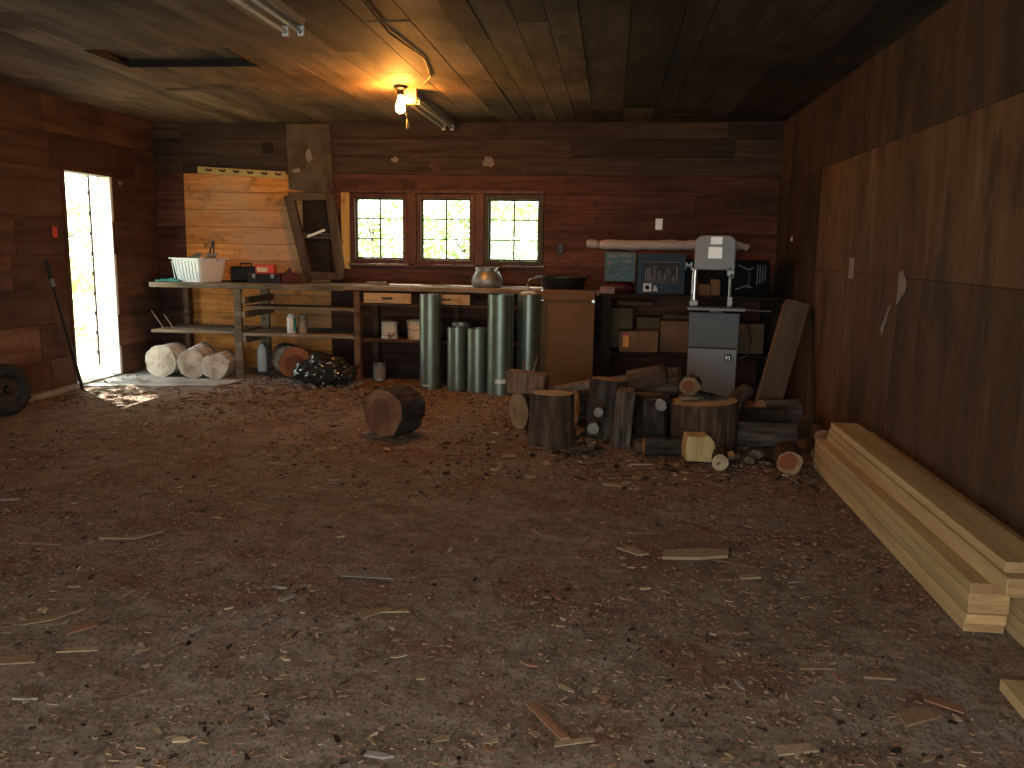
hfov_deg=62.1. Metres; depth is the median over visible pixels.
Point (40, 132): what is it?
wall
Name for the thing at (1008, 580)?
board
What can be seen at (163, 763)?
chips
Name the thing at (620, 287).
bundle
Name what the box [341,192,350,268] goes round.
trim
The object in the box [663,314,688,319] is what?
tube
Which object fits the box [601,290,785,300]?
countertop
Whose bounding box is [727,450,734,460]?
firewood
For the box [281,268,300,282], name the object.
can
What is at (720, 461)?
branch piece
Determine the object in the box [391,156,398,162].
paper scrap
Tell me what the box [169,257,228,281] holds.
plastic tub
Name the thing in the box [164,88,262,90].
trim
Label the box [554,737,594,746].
splinter
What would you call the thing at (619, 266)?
box
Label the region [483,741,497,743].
chip
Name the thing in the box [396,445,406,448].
chip
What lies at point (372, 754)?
chip
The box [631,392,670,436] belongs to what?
log round
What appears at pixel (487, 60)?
ceiling
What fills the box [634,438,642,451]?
firewood
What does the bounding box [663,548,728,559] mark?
wood slab
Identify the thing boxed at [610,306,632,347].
carton
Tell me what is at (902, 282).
paper scrap
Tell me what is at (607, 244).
roll
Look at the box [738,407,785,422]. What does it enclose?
log round
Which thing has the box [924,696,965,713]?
chip
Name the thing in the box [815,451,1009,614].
board
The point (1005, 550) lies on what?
board
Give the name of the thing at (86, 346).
ground
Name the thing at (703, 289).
carton
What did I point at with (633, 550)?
chip
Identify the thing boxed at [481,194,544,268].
window
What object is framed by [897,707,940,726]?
chip
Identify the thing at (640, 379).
firewood
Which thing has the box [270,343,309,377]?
log round
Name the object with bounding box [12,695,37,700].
chip
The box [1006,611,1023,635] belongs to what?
board
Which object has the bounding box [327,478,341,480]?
chip
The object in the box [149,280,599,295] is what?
countertop
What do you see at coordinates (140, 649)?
chip
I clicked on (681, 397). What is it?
bark piece
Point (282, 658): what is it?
chip
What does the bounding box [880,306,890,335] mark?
paper scrap
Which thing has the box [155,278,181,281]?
glove
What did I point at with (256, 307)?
shelf
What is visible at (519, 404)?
log round
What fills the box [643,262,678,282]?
picture
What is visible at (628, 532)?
chip
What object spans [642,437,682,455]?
log round
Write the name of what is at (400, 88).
socket
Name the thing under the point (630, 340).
carton
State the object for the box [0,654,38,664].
chip
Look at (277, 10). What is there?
strip light
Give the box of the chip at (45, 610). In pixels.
[41,607,48,612]
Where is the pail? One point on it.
(413, 325)
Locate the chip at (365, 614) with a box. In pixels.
[358,606,390,619]
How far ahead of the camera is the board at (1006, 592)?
3.60 m
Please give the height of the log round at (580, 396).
0.280 m
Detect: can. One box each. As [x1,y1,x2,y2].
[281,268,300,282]
[287,314,295,332]
[380,321,397,338]
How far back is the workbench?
8.52 m
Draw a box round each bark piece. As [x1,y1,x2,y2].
[679,395,703,399]
[695,390,728,399]
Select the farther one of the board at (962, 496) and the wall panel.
the wall panel
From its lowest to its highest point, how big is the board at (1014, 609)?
0.038 m
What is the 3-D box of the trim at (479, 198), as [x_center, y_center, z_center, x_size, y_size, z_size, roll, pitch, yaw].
[-0.697,-1.637,8.924,0.810,0.762,0.020,2,9,6]
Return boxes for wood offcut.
[366,281,386,283]
[371,283,388,284]
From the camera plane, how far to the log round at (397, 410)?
6.09 m
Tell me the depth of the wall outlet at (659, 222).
8.67 m
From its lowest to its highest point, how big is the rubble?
0.030 m
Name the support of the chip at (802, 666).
on the floor
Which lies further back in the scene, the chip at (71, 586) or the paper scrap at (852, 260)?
the paper scrap at (852, 260)
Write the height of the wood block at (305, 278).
0.100 m
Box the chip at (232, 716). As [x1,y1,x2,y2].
[228,715,233,723]
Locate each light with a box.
[232,0,305,36]
[394,84,409,128]
[409,93,454,129]
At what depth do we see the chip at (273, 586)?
3.41 m
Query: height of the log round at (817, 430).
0.106 m
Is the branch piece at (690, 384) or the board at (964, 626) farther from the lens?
the branch piece at (690, 384)
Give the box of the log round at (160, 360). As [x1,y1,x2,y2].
[145,342,186,376]
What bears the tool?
on the floor
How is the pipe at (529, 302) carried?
on the floor
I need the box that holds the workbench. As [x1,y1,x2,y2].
[149,280,599,383]
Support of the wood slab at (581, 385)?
on the log round at (602, 390)
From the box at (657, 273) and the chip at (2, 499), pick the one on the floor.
the chip at (2, 499)
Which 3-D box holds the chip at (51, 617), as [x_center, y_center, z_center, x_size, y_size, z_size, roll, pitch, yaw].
[-1.677,0.851,3.105,0.210,0.007,0.050,-6,11,-36]
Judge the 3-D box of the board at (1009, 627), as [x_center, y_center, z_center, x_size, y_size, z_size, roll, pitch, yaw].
[1.952,0.776,3.770,0.140,0.038,2.952,2,9,6]
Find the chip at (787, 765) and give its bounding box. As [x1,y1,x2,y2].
[786,764,794,767]
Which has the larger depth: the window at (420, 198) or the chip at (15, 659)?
the window at (420, 198)
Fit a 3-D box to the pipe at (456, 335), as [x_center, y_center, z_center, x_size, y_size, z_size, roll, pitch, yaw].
[-0.523,-0.243,8.107,0.198,0.600,0.198,2,9,6]
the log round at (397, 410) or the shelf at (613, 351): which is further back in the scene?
the shelf at (613, 351)
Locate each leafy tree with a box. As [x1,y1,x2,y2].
[65,175,93,336]
[358,200,402,256]
[424,201,520,258]
[462,201,537,259]
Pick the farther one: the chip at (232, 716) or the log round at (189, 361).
the log round at (189, 361)
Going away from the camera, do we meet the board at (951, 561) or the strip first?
the strip
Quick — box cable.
[361,0,431,86]
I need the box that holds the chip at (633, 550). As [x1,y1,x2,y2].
[616,547,648,555]
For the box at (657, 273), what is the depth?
8.11 m
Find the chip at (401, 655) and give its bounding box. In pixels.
[390,653,406,657]
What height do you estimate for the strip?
0.007 m
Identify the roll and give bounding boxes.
[586,239,750,251]
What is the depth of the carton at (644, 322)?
8.45 m
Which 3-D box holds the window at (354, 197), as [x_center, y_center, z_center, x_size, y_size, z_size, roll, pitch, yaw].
[-1.406,-1.640,9.043,0.665,0.752,0.150,2,9,6]
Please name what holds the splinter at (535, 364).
on the wood block at (518, 382)
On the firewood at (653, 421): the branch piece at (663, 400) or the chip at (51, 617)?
the branch piece at (663, 400)
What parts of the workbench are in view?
leg, leg, leg, leg, leg, drawer, drawer rail, leg, drawer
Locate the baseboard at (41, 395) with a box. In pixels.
[29,383,79,402]
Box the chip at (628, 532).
[628,532,653,533]
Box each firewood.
[610,387,635,449]
[626,364,667,391]
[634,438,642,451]
[641,398,666,438]
[682,431,719,461]
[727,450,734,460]
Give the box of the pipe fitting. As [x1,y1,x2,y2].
[205,253,218,260]
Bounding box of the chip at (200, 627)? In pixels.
[191,625,203,633]
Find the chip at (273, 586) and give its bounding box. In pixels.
[272,585,286,588]
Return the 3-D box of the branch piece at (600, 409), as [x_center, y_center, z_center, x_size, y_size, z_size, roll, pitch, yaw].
[0.646,0.179,6.169,0.076,0.093,0.214,4,10,16]
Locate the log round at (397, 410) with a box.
[364,385,425,437]
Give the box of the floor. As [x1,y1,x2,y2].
[0,371,1023,767]
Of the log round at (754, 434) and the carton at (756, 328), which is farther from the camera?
the carton at (756, 328)
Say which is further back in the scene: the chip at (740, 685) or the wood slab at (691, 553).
the wood slab at (691, 553)
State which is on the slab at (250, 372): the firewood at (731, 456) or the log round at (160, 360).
the log round at (160, 360)
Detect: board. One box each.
[813,456,1006,625]
[813,463,1003,632]
[815,438,1002,594]
[815,444,1009,604]
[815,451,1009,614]
[827,434,1023,597]
[829,428,1023,589]
[831,422,1023,572]
[870,432,1023,541]
[999,679,1023,718]
[1004,620,1023,646]
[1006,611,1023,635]
[1009,600,1023,623]
[1010,597,1023,611]
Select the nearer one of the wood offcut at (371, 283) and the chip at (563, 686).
the chip at (563, 686)
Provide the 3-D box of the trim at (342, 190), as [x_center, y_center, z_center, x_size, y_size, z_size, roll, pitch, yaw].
[-0.731,-2.007,8.868,2.160,0.035,0.022,2,9,6]
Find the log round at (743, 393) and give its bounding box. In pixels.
[728,384,752,410]
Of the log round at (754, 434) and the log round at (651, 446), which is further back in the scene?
the log round at (754, 434)
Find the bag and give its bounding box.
[292,351,357,386]
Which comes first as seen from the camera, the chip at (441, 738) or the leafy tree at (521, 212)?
the chip at (441, 738)
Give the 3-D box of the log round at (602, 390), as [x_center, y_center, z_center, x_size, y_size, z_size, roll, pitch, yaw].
[0.705,0.171,6.293,0.359,0.442,0.301,-6,12,-38]
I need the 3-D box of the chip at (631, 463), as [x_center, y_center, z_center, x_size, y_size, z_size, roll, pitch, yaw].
[0.824,0.511,5.444,0.160,0.010,0.050,0,9,-5]
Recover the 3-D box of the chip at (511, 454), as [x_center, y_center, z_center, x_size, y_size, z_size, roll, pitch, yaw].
[-0.023,0.473,5.621,0.098,0.011,0.073,0,9,-4]
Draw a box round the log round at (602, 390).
[584,376,627,438]
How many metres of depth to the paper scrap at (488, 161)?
8.77 m
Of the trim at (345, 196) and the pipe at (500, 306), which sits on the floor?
the pipe at (500, 306)
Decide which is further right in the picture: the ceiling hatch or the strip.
the strip
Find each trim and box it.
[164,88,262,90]
[341,189,544,193]
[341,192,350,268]
[408,193,483,264]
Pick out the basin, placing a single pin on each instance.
(548, 282)
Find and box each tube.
[618,300,651,306]
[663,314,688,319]
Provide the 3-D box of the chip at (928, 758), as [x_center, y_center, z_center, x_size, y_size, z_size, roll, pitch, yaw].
[1.136,1.023,2.319,0.049,0.006,0.015,-3,10,-24]
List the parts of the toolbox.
lid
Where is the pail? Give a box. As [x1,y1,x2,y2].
[405,319,419,339]
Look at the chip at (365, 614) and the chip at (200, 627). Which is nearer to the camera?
the chip at (200, 627)
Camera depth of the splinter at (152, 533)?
3.94 m
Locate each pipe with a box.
[419,293,441,388]
[447,326,466,390]
[466,327,487,392]
[487,294,513,395]
[517,291,540,371]
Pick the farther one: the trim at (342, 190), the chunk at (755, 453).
the trim at (342, 190)
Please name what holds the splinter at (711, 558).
on the floor
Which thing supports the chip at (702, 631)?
on the floor
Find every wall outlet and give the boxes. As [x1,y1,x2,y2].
[557,243,563,253]
[655,219,662,229]
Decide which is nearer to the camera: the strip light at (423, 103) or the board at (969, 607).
the board at (969, 607)
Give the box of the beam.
[753,299,809,406]
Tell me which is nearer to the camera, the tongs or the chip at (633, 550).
the chip at (633, 550)
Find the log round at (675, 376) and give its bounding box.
[641,367,682,397]
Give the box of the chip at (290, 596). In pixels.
[278,593,296,601]
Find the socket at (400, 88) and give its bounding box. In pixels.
[394,84,406,95]
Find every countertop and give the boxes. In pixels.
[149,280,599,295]
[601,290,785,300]
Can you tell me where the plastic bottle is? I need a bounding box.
[257,341,267,371]
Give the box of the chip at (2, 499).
[0,498,19,500]
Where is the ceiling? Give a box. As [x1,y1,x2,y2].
[0,0,948,122]
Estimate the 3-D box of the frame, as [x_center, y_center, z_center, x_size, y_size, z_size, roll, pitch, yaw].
[-2.084,-1.561,9.008,0.647,0.907,0.080,2,9,6]
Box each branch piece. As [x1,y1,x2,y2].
[587,420,600,433]
[593,404,605,416]
[655,393,669,410]
[679,374,701,394]
[712,446,728,470]
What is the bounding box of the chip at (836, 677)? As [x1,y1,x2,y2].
[832,673,844,683]
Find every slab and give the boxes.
[84,367,278,387]
[550,375,626,390]
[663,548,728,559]
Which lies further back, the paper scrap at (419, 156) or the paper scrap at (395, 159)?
the paper scrap at (395, 159)
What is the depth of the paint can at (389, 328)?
8.51 m
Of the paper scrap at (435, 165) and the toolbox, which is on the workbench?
the toolbox
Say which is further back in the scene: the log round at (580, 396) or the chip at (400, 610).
the log round at (580, 396)
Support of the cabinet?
on the floor
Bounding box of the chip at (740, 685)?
[734,680,744,690]
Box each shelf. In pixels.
[151,324,260,333]
[243,304,365,311]
[243,327,372,338]
[364,333,516,345]
[610,347,768,358]
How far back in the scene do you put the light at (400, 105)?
6.78 m
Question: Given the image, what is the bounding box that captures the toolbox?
[247,273,283,282]
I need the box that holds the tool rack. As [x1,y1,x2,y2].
[198,166,285,178]
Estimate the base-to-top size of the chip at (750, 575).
0.010 m
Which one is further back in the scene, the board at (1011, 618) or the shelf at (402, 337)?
the shelf at (402, 337)
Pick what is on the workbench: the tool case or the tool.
the tool case
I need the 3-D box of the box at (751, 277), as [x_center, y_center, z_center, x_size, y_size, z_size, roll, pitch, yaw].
[2.058,-1.030,8.192,0.795,0.335,0.211,2,9,6]
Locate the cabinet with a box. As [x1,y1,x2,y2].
[536,289,595,391]
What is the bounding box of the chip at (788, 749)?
[775,742,818,755]
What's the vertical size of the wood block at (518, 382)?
0.169 m
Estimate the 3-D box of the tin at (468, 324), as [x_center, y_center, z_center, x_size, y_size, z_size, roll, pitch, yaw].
[-0.502,-0.532,8.476,0.212,0.195,0.212,2,9,6]
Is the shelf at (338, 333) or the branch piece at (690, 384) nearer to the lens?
the branch piece at (690, 384)
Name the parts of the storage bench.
leg, leg, leg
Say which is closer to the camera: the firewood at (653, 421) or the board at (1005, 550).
the board at (1005, 550)
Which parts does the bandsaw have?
fence rail, guide post, power cord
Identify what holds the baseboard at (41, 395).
attached to the wall at (40, 132)
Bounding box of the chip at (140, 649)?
[135,648,148,651]
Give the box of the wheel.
[0,364,31,415]
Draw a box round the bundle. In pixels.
[601,281,633,292]
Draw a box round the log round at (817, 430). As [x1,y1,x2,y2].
[810,424,828,440]
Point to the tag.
(54, 228)
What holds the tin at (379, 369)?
on the floor
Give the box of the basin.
[537,276,589,289]
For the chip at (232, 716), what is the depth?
2.46 m
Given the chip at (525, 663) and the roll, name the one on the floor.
the chip at (525, 663)
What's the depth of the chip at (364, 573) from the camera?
3.54 m
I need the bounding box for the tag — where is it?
[52,226,57,236]
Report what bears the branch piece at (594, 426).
attached to the log round at (602, 390)
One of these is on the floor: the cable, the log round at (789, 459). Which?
the log round at (789, 459)
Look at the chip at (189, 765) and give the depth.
2.24 m
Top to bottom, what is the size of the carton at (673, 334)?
0.300 m
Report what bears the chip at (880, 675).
on the floor
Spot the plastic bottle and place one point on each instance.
(262, 365)
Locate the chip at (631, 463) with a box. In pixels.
[629,462,653,464]
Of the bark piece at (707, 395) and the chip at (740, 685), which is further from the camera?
the bark piece at (707, 395)
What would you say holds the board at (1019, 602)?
on the board at (1014, 609)
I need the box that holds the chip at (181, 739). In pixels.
[172,736,189,742]
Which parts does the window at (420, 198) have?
sill, sash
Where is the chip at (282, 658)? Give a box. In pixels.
[281,657,290,660]
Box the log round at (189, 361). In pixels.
[176,342,215,377]
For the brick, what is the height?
0.068 m
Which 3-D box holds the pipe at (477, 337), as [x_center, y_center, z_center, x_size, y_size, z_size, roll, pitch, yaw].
[-0.325,-0.228,8.035,0.208,0.600,0.208,2,9,6]
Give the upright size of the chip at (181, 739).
0.010 m
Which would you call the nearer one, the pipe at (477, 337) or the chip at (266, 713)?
the chip at (266, 713)
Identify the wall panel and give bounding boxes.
[286,124,333,192]
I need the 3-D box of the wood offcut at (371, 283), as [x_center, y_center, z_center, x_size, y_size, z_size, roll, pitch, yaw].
[-1.321,-1.004,8.535,0.205,0.022,0.072,8,12,38]
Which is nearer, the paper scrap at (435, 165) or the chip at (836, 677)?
the chip at (836, 677)
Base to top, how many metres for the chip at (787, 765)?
0.007 m
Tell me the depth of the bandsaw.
7.73 m
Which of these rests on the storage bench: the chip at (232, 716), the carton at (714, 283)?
the carton at (714, 283)
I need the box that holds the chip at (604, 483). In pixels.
[600,482,626,486]
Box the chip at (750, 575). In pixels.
[739,573,760,579]
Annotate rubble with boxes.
[242,376,363,388]
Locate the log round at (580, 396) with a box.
[573,389,588,424]
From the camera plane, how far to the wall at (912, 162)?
4.54 m
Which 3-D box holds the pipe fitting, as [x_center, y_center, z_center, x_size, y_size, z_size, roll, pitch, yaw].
[-3.088,-1.305,8.744,0.157,0.087,0.136,0,9,-5]
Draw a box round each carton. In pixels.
[255,264,276,272]
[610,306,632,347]
[619,329,658,352]
[636,315,662,335]
[658,319,688,352]
[698,284,709,294]
[710,279,720,295]
[737,321,764,353]
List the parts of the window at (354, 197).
sill, sash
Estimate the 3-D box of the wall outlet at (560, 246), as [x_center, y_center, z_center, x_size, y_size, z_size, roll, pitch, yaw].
[0.502,-1.406,8.823,0.072,0.114,0.014,2,9,6]
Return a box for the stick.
[307,229,324,237]
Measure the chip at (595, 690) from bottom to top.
0.007 m
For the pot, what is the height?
0.196 m
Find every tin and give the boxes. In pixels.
[373,363,385,380]
[451,320,471,327]
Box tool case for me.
[229,263,255,281]
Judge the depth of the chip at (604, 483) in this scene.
4.96 m
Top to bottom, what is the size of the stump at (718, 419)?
0.365 m
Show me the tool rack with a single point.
(206, 170)
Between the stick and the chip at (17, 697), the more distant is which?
the stick
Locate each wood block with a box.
[295,273,310,282]
[506,369,549,393]
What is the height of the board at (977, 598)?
0.038 m
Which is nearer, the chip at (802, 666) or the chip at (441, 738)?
the chip at (441, 738)
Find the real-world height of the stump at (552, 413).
0.376 m
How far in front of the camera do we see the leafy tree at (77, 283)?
12.14 m
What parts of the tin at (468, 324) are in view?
lid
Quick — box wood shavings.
[346,391,523,437]
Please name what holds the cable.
attached to the ceiling
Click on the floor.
(945, 674)
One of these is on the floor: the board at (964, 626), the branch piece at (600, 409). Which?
the board at (964, 626)
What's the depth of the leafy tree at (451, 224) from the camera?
13.62 m
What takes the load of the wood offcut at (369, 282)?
on the workbench
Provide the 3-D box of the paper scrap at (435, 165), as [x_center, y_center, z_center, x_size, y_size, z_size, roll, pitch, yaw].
[-0.785,-2.273,8.839,0.142,0.136,0.004,2,9,6]
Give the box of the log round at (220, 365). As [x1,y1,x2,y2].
[201,351,235,378]
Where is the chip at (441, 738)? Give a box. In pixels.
[435,735,450,741]
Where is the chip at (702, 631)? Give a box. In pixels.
[698,628,704,634]
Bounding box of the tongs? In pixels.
[208,241,214,255]
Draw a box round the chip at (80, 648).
[56,645,102,652]
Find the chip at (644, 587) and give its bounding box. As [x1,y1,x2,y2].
[640,586,650,589]
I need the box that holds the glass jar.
[298,315,307,332]
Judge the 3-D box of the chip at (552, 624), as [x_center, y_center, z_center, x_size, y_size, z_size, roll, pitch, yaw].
[0.170,0.881,3.106,0.052,0.006,0.017,3,11,15]
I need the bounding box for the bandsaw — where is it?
[687,235,770,396]
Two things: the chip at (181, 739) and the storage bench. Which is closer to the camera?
the chip at (181, 739)
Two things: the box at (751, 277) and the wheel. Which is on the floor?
the wheel
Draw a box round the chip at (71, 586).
[67,585,80,587]
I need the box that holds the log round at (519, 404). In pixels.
[508,388,548,429]
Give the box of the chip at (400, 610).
[380,609,408,612]
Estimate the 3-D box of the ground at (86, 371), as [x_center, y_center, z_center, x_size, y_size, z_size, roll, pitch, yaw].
[-23.032,1.650,-2.613,34.940,0.290,29.050,2,9,6]
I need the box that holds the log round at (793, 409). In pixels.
[754,399,802,424]
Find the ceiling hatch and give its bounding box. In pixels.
[84,48,260,67]
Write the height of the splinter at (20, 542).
0.006 m
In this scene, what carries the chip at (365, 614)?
on the floor
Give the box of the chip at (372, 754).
[364,750,393,758]
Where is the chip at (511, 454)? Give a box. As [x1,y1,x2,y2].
[501,453,515,457]
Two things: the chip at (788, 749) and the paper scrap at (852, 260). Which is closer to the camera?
the chip at (788, 749)
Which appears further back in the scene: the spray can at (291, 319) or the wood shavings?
the spray can at (291, 319)
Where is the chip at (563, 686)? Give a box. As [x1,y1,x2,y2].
[558,684,573,691]
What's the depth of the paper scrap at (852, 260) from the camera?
5.86 m
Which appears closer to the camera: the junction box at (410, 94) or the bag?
the junction box at (410, 94)
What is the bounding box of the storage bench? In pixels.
[600,290,785,385]
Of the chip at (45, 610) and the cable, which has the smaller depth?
the chip at (45, 610)
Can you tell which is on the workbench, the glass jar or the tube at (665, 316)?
the glass jar
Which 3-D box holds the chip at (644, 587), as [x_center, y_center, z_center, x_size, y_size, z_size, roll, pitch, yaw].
[0.544,0.832,3.464,0.048,0.008,0.020,-1,9,-11]
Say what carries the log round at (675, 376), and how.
on the log round at (636, 425)
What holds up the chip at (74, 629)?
on the floor
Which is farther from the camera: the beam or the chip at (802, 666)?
the beam
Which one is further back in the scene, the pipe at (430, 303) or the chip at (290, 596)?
the pipe at (430, 303)
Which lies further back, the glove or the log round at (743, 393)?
the glove
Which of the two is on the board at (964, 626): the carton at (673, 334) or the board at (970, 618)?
the board at (970, 618)
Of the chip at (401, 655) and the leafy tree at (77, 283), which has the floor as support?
the chip at (401, 655)
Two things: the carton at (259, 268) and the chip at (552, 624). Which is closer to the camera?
the chip at (552, 624)
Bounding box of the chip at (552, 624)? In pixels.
[551,623,564,626]
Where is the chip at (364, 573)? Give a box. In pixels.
[341,570,392,578]
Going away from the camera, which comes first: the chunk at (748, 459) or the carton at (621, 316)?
the chunk at (748, 459)
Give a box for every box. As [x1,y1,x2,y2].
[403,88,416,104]
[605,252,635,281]
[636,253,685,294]
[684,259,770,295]
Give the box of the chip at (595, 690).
[592,687,598,692]
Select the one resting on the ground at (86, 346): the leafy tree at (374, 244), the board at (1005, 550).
the leafy tree at (374, 244)
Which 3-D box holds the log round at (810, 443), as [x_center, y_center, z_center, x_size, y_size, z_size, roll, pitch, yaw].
[2.038,0.438,5.692,0.108,0.109,0.312,3,9,13]
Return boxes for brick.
[600,286,614,293]
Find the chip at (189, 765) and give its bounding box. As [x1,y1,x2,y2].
[180,763,193,767]
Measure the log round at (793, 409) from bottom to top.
0.226 m
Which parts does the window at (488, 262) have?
sill, sash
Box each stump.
[528,389,574,448]
[670,396,739,452]
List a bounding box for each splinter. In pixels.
[17,541,64,545]
[99,530,163,539]
[533,356,538,371]
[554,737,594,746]
[710,558,755,567]
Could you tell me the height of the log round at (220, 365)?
0.277 m
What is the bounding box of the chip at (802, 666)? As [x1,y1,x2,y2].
[800,664,835,669]
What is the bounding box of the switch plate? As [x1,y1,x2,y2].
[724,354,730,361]
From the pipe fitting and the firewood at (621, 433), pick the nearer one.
the firewood at (621, 433)
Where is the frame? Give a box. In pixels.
[284,193,345,279]
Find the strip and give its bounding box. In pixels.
[524,701,569,739]
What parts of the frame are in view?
rail, rail, rail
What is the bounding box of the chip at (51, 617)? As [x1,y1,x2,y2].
[21,609,83,625]
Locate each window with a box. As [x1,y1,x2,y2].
[348,193,409,265]
[414,194,476,266]
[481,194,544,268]
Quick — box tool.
[44,259,83,389]
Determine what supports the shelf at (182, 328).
attached to the workbench
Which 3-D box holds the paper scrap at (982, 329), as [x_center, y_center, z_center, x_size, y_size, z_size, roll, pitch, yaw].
[2.089,-0.232,3.775,0.004,0.120,0.046,2,9,6]
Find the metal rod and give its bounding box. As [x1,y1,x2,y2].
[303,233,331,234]
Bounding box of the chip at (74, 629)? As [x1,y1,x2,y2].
[66,620,96,634]
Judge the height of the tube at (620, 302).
0.061 m
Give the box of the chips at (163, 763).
[0,372,1023,767]
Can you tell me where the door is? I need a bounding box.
[59,165,122,384]
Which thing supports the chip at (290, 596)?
on the floor
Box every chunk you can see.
[734,453,740,458]
[743,456,754,463]
[748,449,764,458]
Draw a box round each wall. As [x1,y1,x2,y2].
[0,81,161,393]
[151,117,783,383]
[770,0,1023,536]
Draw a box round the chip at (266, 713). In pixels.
[263,710,268,719]
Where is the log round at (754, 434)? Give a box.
[737,421,797,446]
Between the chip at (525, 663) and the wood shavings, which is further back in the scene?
the wood shavings
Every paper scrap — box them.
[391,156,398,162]
[413,153,423,160]
[430,159,442,171]
[483,156,494,166]
[848,258,854,278]
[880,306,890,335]
[896,271,906,304]
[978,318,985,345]
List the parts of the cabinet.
lid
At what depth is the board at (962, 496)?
3.87 m
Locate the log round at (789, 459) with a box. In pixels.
[775,441,802,474]
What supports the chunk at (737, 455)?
on the floor
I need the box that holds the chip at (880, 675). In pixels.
[864,671,894,680]
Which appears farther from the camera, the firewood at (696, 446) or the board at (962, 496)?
the firewood at (696, 446)
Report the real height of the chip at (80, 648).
0.005 m
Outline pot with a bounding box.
[471,267,502,287]
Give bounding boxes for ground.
[71,259,100,365]
[78,365,107,378]
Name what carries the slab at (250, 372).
on the floor
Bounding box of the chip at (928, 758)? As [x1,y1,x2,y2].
[923,755,934,762]
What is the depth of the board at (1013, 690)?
2.61 m
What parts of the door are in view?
sill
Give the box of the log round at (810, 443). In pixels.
[806,437,814,459]
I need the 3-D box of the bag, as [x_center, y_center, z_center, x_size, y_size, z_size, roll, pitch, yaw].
[-1.837,-0.157,8.329,0.646,0.325,0.464,2,9,6]
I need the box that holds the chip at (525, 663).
[520,660,538,666]
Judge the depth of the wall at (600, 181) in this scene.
8.85 m

